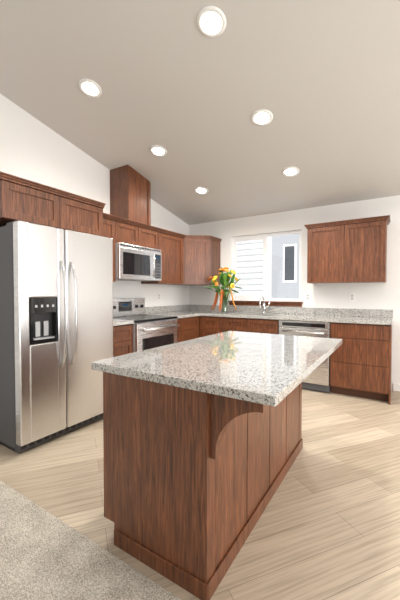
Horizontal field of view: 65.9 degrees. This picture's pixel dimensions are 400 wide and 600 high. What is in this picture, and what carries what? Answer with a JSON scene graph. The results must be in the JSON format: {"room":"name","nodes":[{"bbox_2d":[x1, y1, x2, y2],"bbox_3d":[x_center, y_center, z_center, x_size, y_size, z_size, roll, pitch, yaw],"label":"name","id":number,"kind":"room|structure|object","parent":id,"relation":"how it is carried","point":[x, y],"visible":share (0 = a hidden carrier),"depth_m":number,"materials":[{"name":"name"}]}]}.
{"room":"kitchen","nodes":[
{"label":"kitchen","id":0,"kind":"room"},
{"bbox_2d":[0,94,187,306],"bbox_3d":[-2.413,-0.901,2.236,0.140,4.178,8.288,1,2,33],"label":"wall","id":1,"kind":"structure","parent":0,"point":[32,148],"depth_m":3.48,"materials":[{"name":"white paint"}]},
{"bbox_2d":[0,171,105,235],"bbox_3d":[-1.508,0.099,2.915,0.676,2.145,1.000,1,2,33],"label":"upper cabinet","id":2,"kind":"object","parent":1,"relation":"attached to","point":[25,200],"visible":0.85,"depth_m":2.65,"materials":[{"name":"brown wood"}]},
{"bbox_2d":[102,213,117,281],"bbox_3d":[-1.267,-0.597,3.597,0.332,0.762,0.433,1,2,33],"label":"upper cabinet","id":3,"kind":"object","parent":1,"relation":"attached to","point":[110,224],"depth_m":3.65,"materials":[{"name":"brown wood"}]},
{"bbox_2d":[118,217,141,245],"bbox_3d":[-1.029,-0.841,3.964,0.332,0.291,0.451,1,2,33],"label":"upper cabinet","id":4,"kind":"object","parent":1,"relation":"attached to","point":[129,232],"depth_m":3.88,"materials":[{"name":"brown wood"}]},
{"bbox_2d":[115,242,161,280],"bbox_3d":[-0.890,-0.478,4.081,0.447,0.433,0.778,1,2,33],"label":"microwave","id":5,"kind":"object","parent":4,"relation":"attached to","point":[136,263],"visible":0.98,"depth_m":3.91,"materials":[{"name":"grey metal"}]},
{"bbox_2d":[110,165,150,224],"bbox_3d":[-0.922,-1.349,4.111,0.339,0.691,0.410,1,2,33],"label":"enclosure","id":6,"kind":"object","parent":1,"relation":"attached to","point":[130,193],"visible":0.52,"depth_m":3.97,"materials":[{"name":"brown wood"}]},
{"bbox_2d":[142,225,157,248],"bbox_3d":[-0.850,-0.848,4.244,0.332,0.291,0.451,1,2,33],"label":"upper cabinet","id":7,"kind":"object","parent":1,"relation":"attached to","point":[149,234],"depth_m":4.20,"materials":[{"name":"brown wood"}]},
{"bbox_2d":[141,229,185,284],"bbox_3d":[-0.526,-0.623,4.705,0.390,0.762,0.665,1,2,33],"label":"upper cabinet","id":8,"kind":"object","parent":1,"relation":"attached to","point":[172,245],"depth_m":4.63,"materials":[{"name":"brown wood"}]},
{"bbox_2d":[186,235,221,284],"bbox_3d":[-0.113,-0.633,5.107,0.651,0.762,0.699,1,2,33],"label":"upper cabinet","id":9,"kind":"object","parent":1,"relation":"attached to","point":[190,259],"depth_m":4.92,"materials":[{"name":"brown wood"}]},
{"bbox_2d":[0,388,399,599],"bbox_3d":[0.428,1.290,0.474,6.880,0.120,8.288,1,2,33],"label":"floor","id":10,"kind":"structure","parent":0,"point":[327,526],"depth_m":1.81,"materials":[{"name":"wood"}]},
{"bbox_2d":[0,220,112,452],"bbox_3d":[-1.399,0.283,2.873,0.854,1.780,0.910,1,2,33],"label":"fridge","id":11,"kind":"object","parent":10,"relation":"on","point":[56,312],"visible":1,"depth_m":2.52,"materials":[{"name":"grey metal"}]},
{"bbox_2d":[0,480,180,599],"bbox_3d":[-0.549,1.260,-1.058,6.600,0.014,4.375,1,2,33],"label":"carpet floor","id":12,"kind":"structure","parent":10,"relation":"on","point":[45,554],"depth_m":1.39,"materials":[{"name":"beige carpet"}]},
{"bbox_2d":[113,324,132,356],"bbox_3d":[-1.147,0.715,3.550,0.616,0.884,0.430,1,2,33],"label":"base cabinet","id":13,"kind":"object","parent":10,"relation":"on","point":[122,334],"depth_m":3.43,"materials":[{"name":"brown wood"}]},
{"bbox_2d":[113,319,133,325],"bbox_3d":[-1.138,0.202,3.532,0.637,0.140,0.430,1,2,33],"label":"countertop","id":14,"kind":"structure","parent":13,"relation":"on","point":[116,322],"depth_m":3.43,"materials":[{"name":"stone"}]},
{"bbox_2d":[113,298,178,352],"bbox_3d":[-0.760,0.563,4.023,0.722,1.165,0.778,1,2,33],"label":"range","id":15,"kind":"object","parent":10,"relation":"on","point":[151,331],"visible":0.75,"depth_m":3.95,"materials":[{"name":"grey metal"}]},
{"bbox_2d":[177,316,199,342],"bbox_3d":[-0.444,0.689,4.651,0.616,0.884,0.604,1,2,33],"label":"base cabinet","id":16,"kind":"object","parent":10,"relation":"on","point":[188,328],"depth_m":4.51,"materials":[{"name":"brown wood"}]},
{"bbox_2d":[145,306,199,318],"bbox_3d":[-0.433,0.176,4.617,0.660,0.140,0.580,1,2,33],"label":"countertop","id":17,"kind":"structure","parent":16,"relation":"on","point":[180,311],"depth_m":4.89,"materials":[{"name":"stone"}]},
{"bbox_2d":[102,371,303,599],"bbox_3d":[0.256,0.768,1.946,0.835,0.852,1.472,1,2,33],"label":"kitchen island","id":18,"kind":"object","parent":10,"relation":"on","point":[202,443],"depth_m":1.39,"materials":[{"name":"brown wood"}]},
{"bbox_2d":[91,331,341,406],"bbox_3d":[0.261,0.322,1.932,0.950,0.038,1.516,1,2,33],"label":"island countertop","id":19,"kind":"structure","parent":18,"relation":"on","point":[263,369],"depth_m":1.51,"materials":[{"name":"grey stone"}]},
{"bbox_2d":[200,316,239,336],"bbox_3d":[0.326,0.683,4.907,0.394,0.884,0.617,1,2,33],"label":"base cabinet","id":20,"kind":"object","parent":10,"relation":"on","point":[209,325],"depth_m":4.58,"materials":[{"name":"brown wood"}]},
{"bbox_2d":[279,320,330,392],"bbox_3d":[1.454,0.702,4.151,0.630,0.882,0.663,1,2,33],"label":"dishwasher","id":21,"kind":"object","parent":10,"relation":"on","point":[317,378],"visible":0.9,"depth_m":3.84,"materials":[{"name":"grey metal"}]},
{"bbox_2d":[330,322,391,404],"bbox_3d":[2.007,0.708,3.834,0.632,0.884,0.617,1,2,33],"label":"base cabinet","id":22,"kind":"object","parent":10,"relation":"on","point":[361,361],"depth_m":3.57,"materials":[{"name":"brown wood"}]},
{"bbox_2d":[173,305,392,332],"bbox_3d":[0.945,0.277,4.476,3.137,0.334,0.660,1,2,33],"label":"countertop","id":23,"kind":"structure","parent":22,"relation":"on","point":[366,316],"depth_m":4.27,"materials":[{"name":"stone"}]},
{"bbox_2d":[204,267,242,312],"bbox_3d":[0.356,-0.153,4.752,0.543,0.711,0.458,1,2,33],"label":"vase","id":24,"kind":"object","parent":23,"relation":"on","point":[225,283],"visible":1,"depth_m":4.72,"materials":[{"name":"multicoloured plant"}]},
{"bbox_2d":[259,296,269,312],"bbox_3d":[0.971,0.073,4.658,0.129,0.262,0.217,1,2,33],"label":"faucet","id":25,"kind":"object","parent":23,"relation":"on","point":[264,304],"visible":1,"depth_m":4.71,"materials":[{"name":"silver metal"}]},
{"bbox_2d":[0,0,399,224],"bbox_3d":[0.428,-2.132,0.393,6.880,1.869,8.288,1,2,33],"label":"ceiling","id":26,"kind":"structure","parent":0,"point":[319,80],"depth_m":2.63,"materials":[{"name":"grey paint"}]},
{"bbox_2d":[78,79,101,97],"bbox_3d":[-0.969,-1.868,2.728,0.200,0.047,0.196,1,2,33],"label":"ceiling light","id":27,"kind":"object","parent":26,"relation":"attached to","point":[91,88],"visible":1,"depth_m":2.72,"materials":[{"name":"white glass"}]},
{"bbox_2d":[149,145,166,156],"bbox_3d":[-0.474,-1.692,3.508,0.200,0.047,0.196,1,2,33],"label":"ceiling light","id":28,"kind":"object","parent":26,"relation":"attached to","point":[157,151],"visible":1,"depth_m":3.50,"materials":[{"name":"white glass"}]},
{"bbox_2d":[194,187,207,193],"bbox_3d":[0.018,-1.518,4.284,0.200,0.047,0.196,1,2,33],"label":"ceiling light","id":29,"kind":"object","parent":26,"relation":"attached to","point":[199,190],"visible":1,"depth_m":4.28,"materials":[{"name":"white"}]},
{"bbox_2d":[197,6,225,37],"bbox_3d":[0.076,-1.852,2.061,0.200,0.047,0.196,1,2,33],"label":"ceiling light","id":30,"kind":"object","parent":26,"relation":"attached to","point":[210,24],"visible":1,"depth_m":2.05,"materials":[{"name":"white glass"}]},
{"bbox_2d":[251,109,272,125],"bbox_3d":[0.571,-1.677,2.841,0.200,0.047,0.196,1,2,33],"label":"ceiling light","id":31,"kind":"object","parent":26,"relation":"attached to","point":[261,117],"visible":1,"depth_m":2.83,"materials":[{"name":"white glass"}]},
{"bbox_2d":[282,167,299,176],"bbox_3d":[1.063,-1.502,3.617,0.200,0.047,0.196,1,2,33],"label":"ceiling light","id":32,"kind":"object","parent":26,"relation":"attached to","point":[292,171],"visible":1,"depth_m":3.61,"materials":[{"name":"white glass"}]},
{"bbox_2d":[188,195,399,389],"bbox_3d":[2.615,-0.095,3.879,6.570,2.488,0.140,1,2,33],"label":"wall","id":33,"kind":"structure","parent":0,"point":[386,296],"depth_m":4.30,"materials":[{"name":"white paint"}]},
{"bbox_2d":[228,301,302,306],"bbox_3d":[0.997,0.054,4.838,1.215,0.074,0.079,1,2,33],"label":"window sill","id":34,"kind":"structure","parent":33,"relation":"attached to","point":[276,303],"depth_m":4.75,"materials":[{"name":"brown wood"}]},
{"bbox_2d":[232,230,301,300],"bbox_3d":[1.034,-0.513,4.882,1.155,1.055,0.065,1,2,33],"label":"window","id":35,"kind":"structure","parent":33,"relation":"in","point":[264,237],"depth_m":4.86,"materials":[{"name":"white plastic"}]},
{"bbox_2d":[305,293,309,300],"bbox_3d":[1.559,-0.045,4.466,0.072,0.116,0.008,1,2,33],"label":"electrical outlet","id":36,"kind":"object","parent":33,"relation":"attached to","point":[307,296],"visible":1,"depth_m":4.46,"materials":[{"name":"white plastic"}]},
{"bbox_2d":[304,215,390,283],"bbox_3d":[1.899,-0.613,4.019,0.978,0.774,0.370,1,2,33],"label":"upper cabinet","id":37,"kind":"object","parent":33,"relation":"attached to","point":[350,251],"visible":1,"depth_m":3.87,"materials":[{"name":"brown wood"}]},
{"bbox_2d":[349,293,354,301],"bbox_3d":[2.048,-0.038,4.154,0.072,0.116,0.008,1,2,33],"label":"electrical outlet","id":38,"kind":"object","parent":33,"relation":"attached to","point":[352,297],"visible":1,"depth_m":4.15,"materials":[{"name":"white plastic"}]},
{"bbox_2d":[393,383,399,390],"bbox_3d":[3.892,1.125,2.999,3.421,0.090,0.017,1,2,33],"label":"baseboard","id":39,"kind":"structure","parent":33,"relation":"attached to","point":[396,387],"depth_m":3.88,"materials":[{"name":"white"}]},
{"label":"outside","id":40,"kind":"structure","parent":0,"visible":0},
{"bbox_2d":[237,234,298,297],"bbox_3d":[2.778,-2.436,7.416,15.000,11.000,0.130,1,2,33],"label":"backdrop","id":41,"kind":"structure","parent":40,"point":[251,262],"depth_m":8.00,"materials":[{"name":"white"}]}
]}

